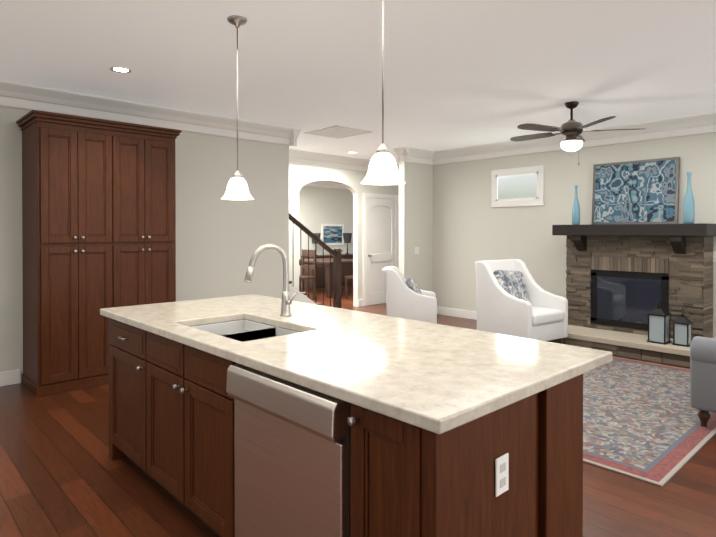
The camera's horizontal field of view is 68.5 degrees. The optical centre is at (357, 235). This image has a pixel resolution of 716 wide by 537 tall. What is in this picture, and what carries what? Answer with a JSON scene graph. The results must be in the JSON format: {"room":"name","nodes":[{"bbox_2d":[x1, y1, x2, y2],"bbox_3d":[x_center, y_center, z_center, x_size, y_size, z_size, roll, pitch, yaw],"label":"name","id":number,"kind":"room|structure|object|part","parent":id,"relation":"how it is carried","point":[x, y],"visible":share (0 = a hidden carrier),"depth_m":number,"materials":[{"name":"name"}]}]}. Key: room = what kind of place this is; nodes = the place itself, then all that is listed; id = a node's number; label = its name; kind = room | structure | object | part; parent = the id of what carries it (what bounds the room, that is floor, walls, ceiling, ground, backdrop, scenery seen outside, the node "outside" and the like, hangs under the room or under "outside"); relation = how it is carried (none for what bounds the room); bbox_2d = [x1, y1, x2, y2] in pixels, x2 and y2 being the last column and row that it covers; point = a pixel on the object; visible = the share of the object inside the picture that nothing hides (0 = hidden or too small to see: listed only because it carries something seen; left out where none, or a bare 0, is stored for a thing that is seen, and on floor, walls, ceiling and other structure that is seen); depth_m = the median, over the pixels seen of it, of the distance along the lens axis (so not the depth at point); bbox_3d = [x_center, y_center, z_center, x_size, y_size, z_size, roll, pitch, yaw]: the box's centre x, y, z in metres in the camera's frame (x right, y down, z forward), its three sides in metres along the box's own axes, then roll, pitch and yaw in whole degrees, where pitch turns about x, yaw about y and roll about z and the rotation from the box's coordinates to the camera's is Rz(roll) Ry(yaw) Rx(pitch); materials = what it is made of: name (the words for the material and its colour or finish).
{"room":"kitchen","nodes":[
{"label":"kitchen","id":0,"kind":"room"},
{"bbox_2d":[0,80,300,386],"bbox_3d":[-3.441,-0.005,4.553,7.166,2.740,0.241,0,1,-43],"label":"wall","id":1,"kind":"structure","parent":0,"point":[219,241],"depth_m":6.05,"materials":[{"name":"white paint"}]},
{"bbox_2d":[299,186,352,287],"bbox_3d":[-2.228,-0.062,12.419,7.300,2.740,0.120,0,1,-43],"label":"wall","id":2,"kind":"structure","parent":0,"point":[318,206],"depth_m":13.58,"materials":[{"name":"white paint"}]},
{"bbox_2d":[304,181,348,189],"bbox_3d":[-2.147,-1.325,12.323,7.300,0.210,0.115,0,1,-43],"label":"crown molding","id":3,"kind":"structure","parent":2,"relation":"attached to","point":[324,184],"depth_m":13.58,"materials":[{"name":"white paint"}]},
{"bbox_2d":[321,224,343,244],"bbox_3d":[-0.658,-0.022,13.792,0.770,0.560,0.023,0,1,-43],"label":"framed picture","id":4,"kind":"object","parent":2,"relation":"attached to","point":[331,234],"visible":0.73,"depth_m":13.78,"materials":[{"name":"white paint"}]},
{"bbox_2d":[289,163,398,306],"bbox_3d":[0.098,-0.044,9.940,7.300,2.740,0.120,0,1,-43],"label":"wall","id":5,"kind":"structure","parent":0,"point":[358,239],"depth_m":9.54,"materials":[{"name":"white paint"}]},
{"bbox_2d":[289,149,398,171],"bbox_3d":[0.179,-1.307,9.844,7.300,0.210,0.115,0,1,-43],"label":"crown molding","id":6,"kind":"structure","parent":5,"relation":"attached to","point":[321,160],"depth_m":9.19,"materials":[{"name":"white paint"}]},
{"bbox_2d":[358,299,362,306],"bbox_3d":[0.043,1.262,9.804,0.119,0.130,0.015,0,1,-43],"label":"baseboard","id":7,"kind":"structure","parent":5,"relation":"attached to","point":[360,303],"depth_m":9.80,"materials":[{"name":"white paint"}]},
{"bbox_2d":[363,193,398,305],"bbox_3d":[0.474,0.262,10.148,0.980,2.125,0.089,0,1,-43],"label":"door frame","id":8,"kind":"structure","parent":5,"relation":"in","point":[373,195],"depth_m":9.90,"materials":[{"name":"white paint"}]},
{"bbox_2d":[366,198,395,305],"bbox_3d":[0.449,0.303,10.175,0.804,2.032,0.016,0,1,-43],"label":"door","id":9,"kind":"structure","parent":8,"relation":"attached to","point":[381,231],"depth_m":10.13,"materials":[{"name":"white paint"}]},
{"bbox_2d":[0,285,715,536],"bbox_3d":[0.240,1.410,5.269,13.500,0.100,14.500,0,1,-43],"label":"floor","id":10,"kind":"structure","parent":0,"point":[62,474],"depth_m":2.86,"materials":[{"name":"brown wood"}]},
{"bbox_2d":[16,110,181,396],"bbox_3d":[-2.446,0.156,5.046,1.300,2.412,0.631,0,1,-43],"label":"pantry","id":11,"kind":"object","parent":10,"relation":"on","point":[98,214],"visible":0.94,"depth_m":4.72,"materials":[{"name":"brown wood"}]},
{"bbox_2d":[299,249,315,298],"bbox_3d":[-1.174,0.809,10.864,0.440,1.020,0.440,0,1,-43],"label":"dining chair","id":12,"kind":"object","parent":10,"relation":"on","point":[312,253],"visible":0.67,"depth_m":10.87,"materials":[{"name":"brown wood"}]},
{"bbox_2d":[289,213,342,307],"bbox_3d":[-1.690,-0.188,7.122,3.117,3.069,1.000,0,1,-43],"label":"stairs","id":13,"kind":"structure","parent":10,"relation":"on","point":[300,296],"depth_m":7.61,"materials":[{"name":"brown wood"}]},
{"bbox_2d":[299,258,352,297],"bbox_3d":[-0.666,0.930,11.821,1.150,0.765,1.400,0,1,-43],"label":"dining table","id":14,"kind":"object","parent":10,"relation":"on","point":[344,262],"visible":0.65,"depth_m":11.30,"materials":[{"name":"brown wood"}]},
{"bbox_2d":[301,254,352,288],"bbox_3d":[-0.637,0.900,13.507,1.740,0.800,0.478,0,1,-43],"label":"buffet","id":15,"kind":"object","parent":10,"relation":"on","point":[346,271],"visible":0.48,"depth_m":13.03,"materials":[{"name":"brown wood"}]},
{"bbox_2d":[312,233,320,255],"bbox_3d":[-1.053,0.222,13.112,0.250,0.560,0.250,0,1,-43],"label":"lamp","id":16,"kind":"object","parent":15,"relation":"on","point":[318,236],"visible":0.46,"depth_m":13.04,"materials":[{"name":"black metal"}]},
{"bbox_3d":[-1.053,0.072,13.111,0.250,0.260,0.250,0,1,-43],"label":"lamp shade","id":17,"kind":"part","parent":16,"relation":"part of","materials":[{"name":"grey fabric"}]},
{"bbox_2d":[343,233,351,253],"bbox_3d":[-0.280,0.217,13.838,0.250,0.560,0.250,0,1,-43],"label":"lamp","id":18,"kind":"object","parent":15,"relation":"on","point":[347,237],"visible":1,"depth_m":13.75,"materials":[{"name":"black metal"}]},
{"bbox_3d":[-0.280,0.067,13.836,0.250,0.260,0.250,0,1,-43],"label":"lamp shade","id":19,"kind":"part","parent":18,"relation":"part of","materials":[{"name":"grey fabric"}]},
{"bbox_2d":[100,312,582,536],"bbox_3d":[-0.360,0.939,2.602,0.941,0.881,2.575,0,1,-43],"label":"kitchen island","id":20,"kind":"object","parent":10,"relation":"on","point":[252,415],"depth_m":1.82,"materials":[{"name":"brown wood"}]},
{"bbox_2d":[226,363,347,536],"bbox_3d":[-0.277,0.893,1.873,0.065,0.753,0.652,0,1,-43],"label":"dishwasher","id":21,"kind":"object","parent":20,"relation":"in","point":[291,439],"depth_m":1.84,"materials":[{"name":"silver metal"}]},
{"bbox_2d":[100,296,612,435],"bbox_3d":[-0.293,0.477,2.671,1.105,0.040,2.640,0,1,-43],"label":"island countertop","id":22,"kind":"structure","parent":20,"relation":"on","point":[445,378],"depth_m":2.02,"materials":[{"name":"beige stone"}]},
{"bbox_2d":[200,316,299,339],"bbox_3d":[-0.582,0.592,2.682,0.439,0.214,0.708,0,1,-43],"label":"sink","id":23,"kind":"object","parent":22,"relation":"in","point":[245,329],"depth_m":2.95,"materials":[{"name":"silver metal"}]},
{"bbox_2d":[244,244,299,315],"bbox_3d":[-0.482,0.251,2.914,0.261,0.408,0.163,0,1,-43],"label":"faucet","id":24,"kind":"object","parent":22,"relation":"on","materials":[{"name":"silver metal"}]},
{"bbox_2d":[495,453,508,496],"bbox_3d":[0.440,0.729,1.602,0.070,0.115,0.007,0,1,-43],"label":"outlet","id":25,"kind":"object","parent":20,"relation":"attached to","point":[501,474],"visible":1,"depth_m":1.60,"materials":[{"name":"white plastic"}]},
{"bbox_2d":[345,275,352,298],"bbox_3d":[0.032,0.808,10.967,0.440,1.020,0.440,0,1,-43],"label":"dining chair","id":26,"kind":"object","parent":10,"relation":"on","point":[346,285],"visible":0.08,"depth_m":10.96,"materials":[{"name":"brown wood"}]},
{"bbox_2d":[382,266,437,323],"bbox_3d":[0.718,0.895,7.277,0.747,0.900,0.647,0,0,7],"label":"armchair","id":27,"kind":"object","parent":10,"relation":"on","point":[407,298],"visible":0.69,"depth_m":6.97,"materials":[{"name":"white fabric"}]},
{"bbox_2d":[405,277,422,294],"bbox_3d":[0.791,0.759,7.288,0.416,0.380,0.418,0,1,-43],"label":"pillow","id":28,"kind":"object","parent":27,"relation":"on","point":[410,282],"depth_m":7.11,"materials":[{"name":"fabric"}]},
{"bbox_2d":[547,223,715,367],"bbox_3d":[3.188,0.610,6.248,0.947,1.485,1.700,0,1,-43],"label":"fireplace","id":29,"kind":"object","parent":10,"relation":"on","point":[622,280],"visible":0.98,"depth_m":6.15,"materials":[{"name":"stone"}]},
{"bbox_2d":[572,185,579,224],"bbox_3d":[2.783,-0.386,6.711,0.100,0.500,0.100,0,1,-43],"label":"bottle vase","id":30,"kind":"object","parent":29,"relation":"on","point":[576,213],"visible":0.9,"depth_m":6.68,"materials":[{"name":"blue glass"}]},
{"bbox_3d":[3.241,0.770,6.312,0.006,0.525,0.730,0,1,-43],"label":"glass","id":31,"kind":"part","parent":29,"relation":"part of","materials":[{"name":"black glass"}]},
{"bbox_3d":[3.238,0.770,6.309,0.018,0.675,0.880,0,1,-43],"label":"frame","id":32,"kind":"part","parent":29,"relation":"part of","materials":[{"name":"black metal"}]},
{"bbox_2d":[592,157,679,223],"bbox_3d":[3.446,-0.534,6.577,0.094,0.801,1.000,0,1,-43],"label":"painting","id":33,"kind":"object","parent":29,"relation":"on","point":[638,192],"visible":0.94,"depth_m":6.54,"materials":[{"name":"fabric"}]},
{"bbox_2d":[647,300,670,344],"bbox_3d":[3.305,0.939,5.770,0.186,0.464,0.186,0,1,-43],"label":"lantern","id":34,"kind":"object","parent":29,"relation":"on","point":[658,324],"visible":1,"depth_m":5.72,"materials":[{"name":"white glass"}]},
{"bbox_3d":[3.305,1.014,5.770,0.162,0.282,0.162,0,1,-43],"label":"glass","id":35,"kind":"part","parent":34,"relation":"part of","materials":[{"name":"grey glass"}]},
{"bbox_2d":[672,308,692,346],"bbox_3d":[3.477,0.975,5.630,0.156,0.394,0.156,0,1,-43],"label":"lantern","id":36,"kind":"object","parent":29,"relation":"on","point":[682,329],"visible":1,"depth_m":5.59,"materials":[{"name":"white glass"}]},
{"bbox_3d":[3.477,1.050,5.631,0.132,0.212,0.132,0,1,-43],"label":"glass","id":37,"kind":"part","parent":36,"relation":"part of","materials":[{"name":"grey glass"}]},
{"bbox_2d":[683,172,694,223],"bbox_3d":[3.645,-0.414,5.792,0.110,0.570,0.110,0,1,-43],"label":"bottle vase","id":38,"kind":"object","parent":29,"relation":"on","point":[688,210],"visible":0.98,"depth_m":5.76,"materials":[{"name":"blue glass"}]},
{"bbox_2d":[583,357,715,486],"bbox_3d":[1.577,1.355,5.071,2.880,0.012,3.320,0,1,-43],"label":"rug","id":39,"kind":"object","parent":10,"relation":"on","point":[641,420],"visible":0.24,"depth_m":3.84,"materials":[{"name":"fabric"}]},
{"bbox_2d":[475,259,567,343],"bbox_3d":[1.929,0.823,6.294,0.744,1.035,0.859,0,1,-35],"label":"armchair","id":40,"kind":"object","parent":39,"relation":"on","point":[513,298],"visible":0.83,"depth_m":6.17,"materials":[{"name":"white fabric"}]},
{"bbox_2d":[493,270,528,300],"bbox_3d":[1.877,0.649,6.442,0.516,0.470,0.294,0,1,-43],"label":"pillow","id":41,"kind":"object","parent":40,"relation":"on","point":[515,282],"depth_m":6.42,"materials":[{"name":"fabric"}]},
{"bbox_2d":[532,306,563,325],"bbox_3d":[1.997,0.931,6.199,0.648,0.130,0.689,0,1,-43],"label":"cushion","id":42,"kind":"object","parent":40,"relation":"on","point":[541,315],"depth_m":6.00,"materials":[{"name":"white fabric"}]},
{"bbox_2d":[690,336,715,426],"bbox_3d":[3.341,0.937,4.007,1.824,0.840,0.960,0,1,-43],"label":"sofa","id":43,"kind":"object","parent":39,"relation":"on","point":[703,375],"visible":1,"depth_m":3.69,"materials":[{"name":"grey fabric"}]},
{"bbox_2d":[0,0,715,162],"bbox_3d":[0.240,-1.430,5.249,13.500,0.100,14.500,0,1,-43],"label":"ceiling","id":44,"kind":"structure","parent":0,"point":[462,73],"depth_m":4.15,"materials":[{"name":"white paint"}]},
{"bbox_2d":[110,66,131,72],"bbox_3d":[-1.961,-1.370,4.350,0.170,0.006,0.170,0,1,-43],"label":"recessed light","id":45,"kind":"object","parent":44,"relation":"in","point":[118,69],"visible":0.96,"depth_m":4.34,"materials":[{"name":"white paint"}]},
{"bbox_2d":[221,15,252,199],"bbox_3d":[-0.762,-0.798,3.325,0.206,1.134,0.206,0,1,-43],"label":"pendant light","id":46,"kind":"object","parent":44,"relation":"hanging from","point":[237,187],"visible":1,"depth_m":3.29,"materials":[{"name":"white glass"}]},
{"bbox_3d":[-0.762,-0.299,3.329,0.206,0.137,0.206,0,1,-43],"label":"lamp shade","id":47,"kind":"part","parent":46,"relation":"part of","materials":[{"name":"white glass"}]},
{"bbox_2d":[233,170,241,177],"bbox_3d":[-0.762,-0.388,3.328,0.058,0.045,0.058,0,1,-43],"label":"socket","id":48,"kind":"object","parent":46,"relation":"attached to","point":[237,174],"depth_m":3.31,"materials":[{"name":"silver metal"}]},
{"bbox_3d":[-0.762,-0.862,3.325,0.009,0.908,0.009,0,1,-43],"label":"rod","id":49,"kind":"part","parent":46,"relation":"part of","materials":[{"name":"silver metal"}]},
{"bbox_2d":[304,125,370,138],"bbox_3d":[-0.272,-1.387,7.080,0.620,0.012,0.670,0,1,-43],"label":"ceiling vent","id":50,"kind":"object","parent":44,"relation":"in","point":[337,131],"visible":1,"depth_m":7.07,"materials":[{"name":"white metal"}]},
{"bbox_2d":[361,0,404,184],"bbox_3d":[0.113,-0.799,2.392,0.206,1.120,0.206,0,1,-43],"label":"pendant light","id":51,"kind":"object","parent":44,"relation":"hanging from","point":[382,169],"visible":1,"depth_m":2.36,"materials":[{"name":"white glass"}]},
{"bbox_2d":[377,143,388,152],"bbox_3d":[0.113,-0.396,2.395,0.058,0.045,0.058,0,1,-43],"label":"socket","id":52,"kind":"object","parent":51,"relation":"attached to","point":[382,148],"depth_m":2.37,"materials":[{"name":"silver metal"}]},
{"bbox_3d":[0.113,-0.307,2.396,0.206,0.137,0.206,0,1,-43],"label":"lamp shade","id":53,"kind":"part","parent":51,"relation":"part of","materials":[{"name":"white glass"}]},
{"bbox_3d":[0.113,-0.863,2.391,0.009,0.893,0.009,0,1,-43],"label":"rod","id":54,"kind":"part","parent":51,"relation":"part of","materials":[{"name":"silver metal"}]},
{"bbox_2d":[510,101,644,164],"bbox_3d":[2.186,-1.057,5.531,1.351,0.650,1.296,0,1,-43],"label":"ceiling fan","id":55,"kind":"object","parent":44,"relation":"hanging from","point":[571,129],"visible":1,"depth_m":5.41,"materials":[{"name":"brown metal"}]},
{"bbox_3d":[2.228,-1.092,5.485,0.220,0.220,0.220,0,1,-43],"label":"motor","id":56,"kind":"part","parent":55,"relation":"part of","materials":[{"name":"brown metal"}]},
{"bbox_3d":[2.228,-0.929,5.486,0.220,0.105,0.220,0,1,-43],"label":"lamp shade","id":57,"kind":"part","parent":55,"relation":"part of","materials":[{"name":"white glass"}]},
{"bbox_2d":[399,161,432,291],"bbox_3d":[0.970,-0.035,8.769,0.730,2.740,0.120,0,1,-43],"label":"wall","id":58,"kind":"structure","parent":0,"point":[416,209],"depth_m":8.69,"materials":[{"name":"white paint"}]},
{"bbox_2d":[394,147,409,161],"bbox_3d":[0.699,-1.297,8.430,0.115,0.210,0.240,0,1,-43],"label":"crown molding","id":59,"kind":"structure","parent":58,"relation":"attached to","point":[406,154],"depth_m":8.40,"materials":[{"name":"white paint"}]},
{"bbox_2d":[399,147,433,164],"bbox_3d":[1.009,-1.299,8.634,0.845,0.210,0.115,0,1,-43],"label":"crown molding","id":60,"kind":"structure","parent":58,"relation":"attached to","point":[420,156],"depth_m":8.63,"materials":[{"name":"white paint"}]},
{"bbox_2d":[414,247,418,253],"bbox_3d":[0.967,0.245,8.680,0.120,0.120,0.007,0,1,-43],"label":"light switch","id":61,"kind":"object","parent":58,"relation":"attached to","point":[416,250],"visible":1,"depth_m":8.67,"materials":[{"name":"white plastic"}]},
{"bbox_2d":[433,132,715,337],"bbox_3d":[4.452,-0.013,5.695,0.140,2.740,9.370,0,1,-43],"label":"wall","id":62,"kind":"structure","parent":0,"point":[471,226],"depth_m":7.63,"materials":[{"name":"white paint"}]},
{"bbox_2d":[437,307,476,319],"bbox_3d":[2.115,1.275,8.080,0.015,0.130,2.433,0,1,-43],"label":"baseboard","id":63,"kind":"structure","parent":62,"relation":"attached to","point":[467,314],"depth_m":8.59,"materials":[{"name":"white paint"}]},
{"bbox_2d":[490,166,543,207],"bbox_3d":[2.351,-0.714,7.804,0.029,0.570,0.870,0,1,-43],"label":"window","id":64,"kind":"structure","parent":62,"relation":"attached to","point":[517,187],"depth_m":7.79,"materials":[{"name":"white paint"}]},
{"bbox_3d":[2.355,-0.724,7.808,0.008,0.400,0.700,0,1,-43],"label":"sash","id":65,"kind":"part","parent":64,"relation":"part of","materials":[{"name":"white paint"}]},
{"bbox_3d":[2.358,-0.724,7.811,0.006,0.400,0.700,0,1,-43],"label":"pane","id":66,"kind":"part","parent":64,"relation":"part of","materials":[{"name":"grey"}]},
{"bbox_2d":[433,112,715,164],"bbox_3d":[4.400,-1.276,5.554,0.115,0.210,9.250,0,1,-43],"label":"crown molding","id":67,"kind":"structure","parent":62,"relation":"attached to","point":[704,123],"depth_m":6.88,"materials":[{"name":"white paint"}]},
{"bbox_2d":[712,252,715,261],"bbox_3d":[4.066,0.245,5.999,0.007,0.120,0.070,0,1,-43],"label":"outlet","id":68,"kind":"object","parent":62,"relation":"attached to","point":[714,256],"visible":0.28,"depth_m":6.00,"materials":[{"name":"white plastic"}]}
]}

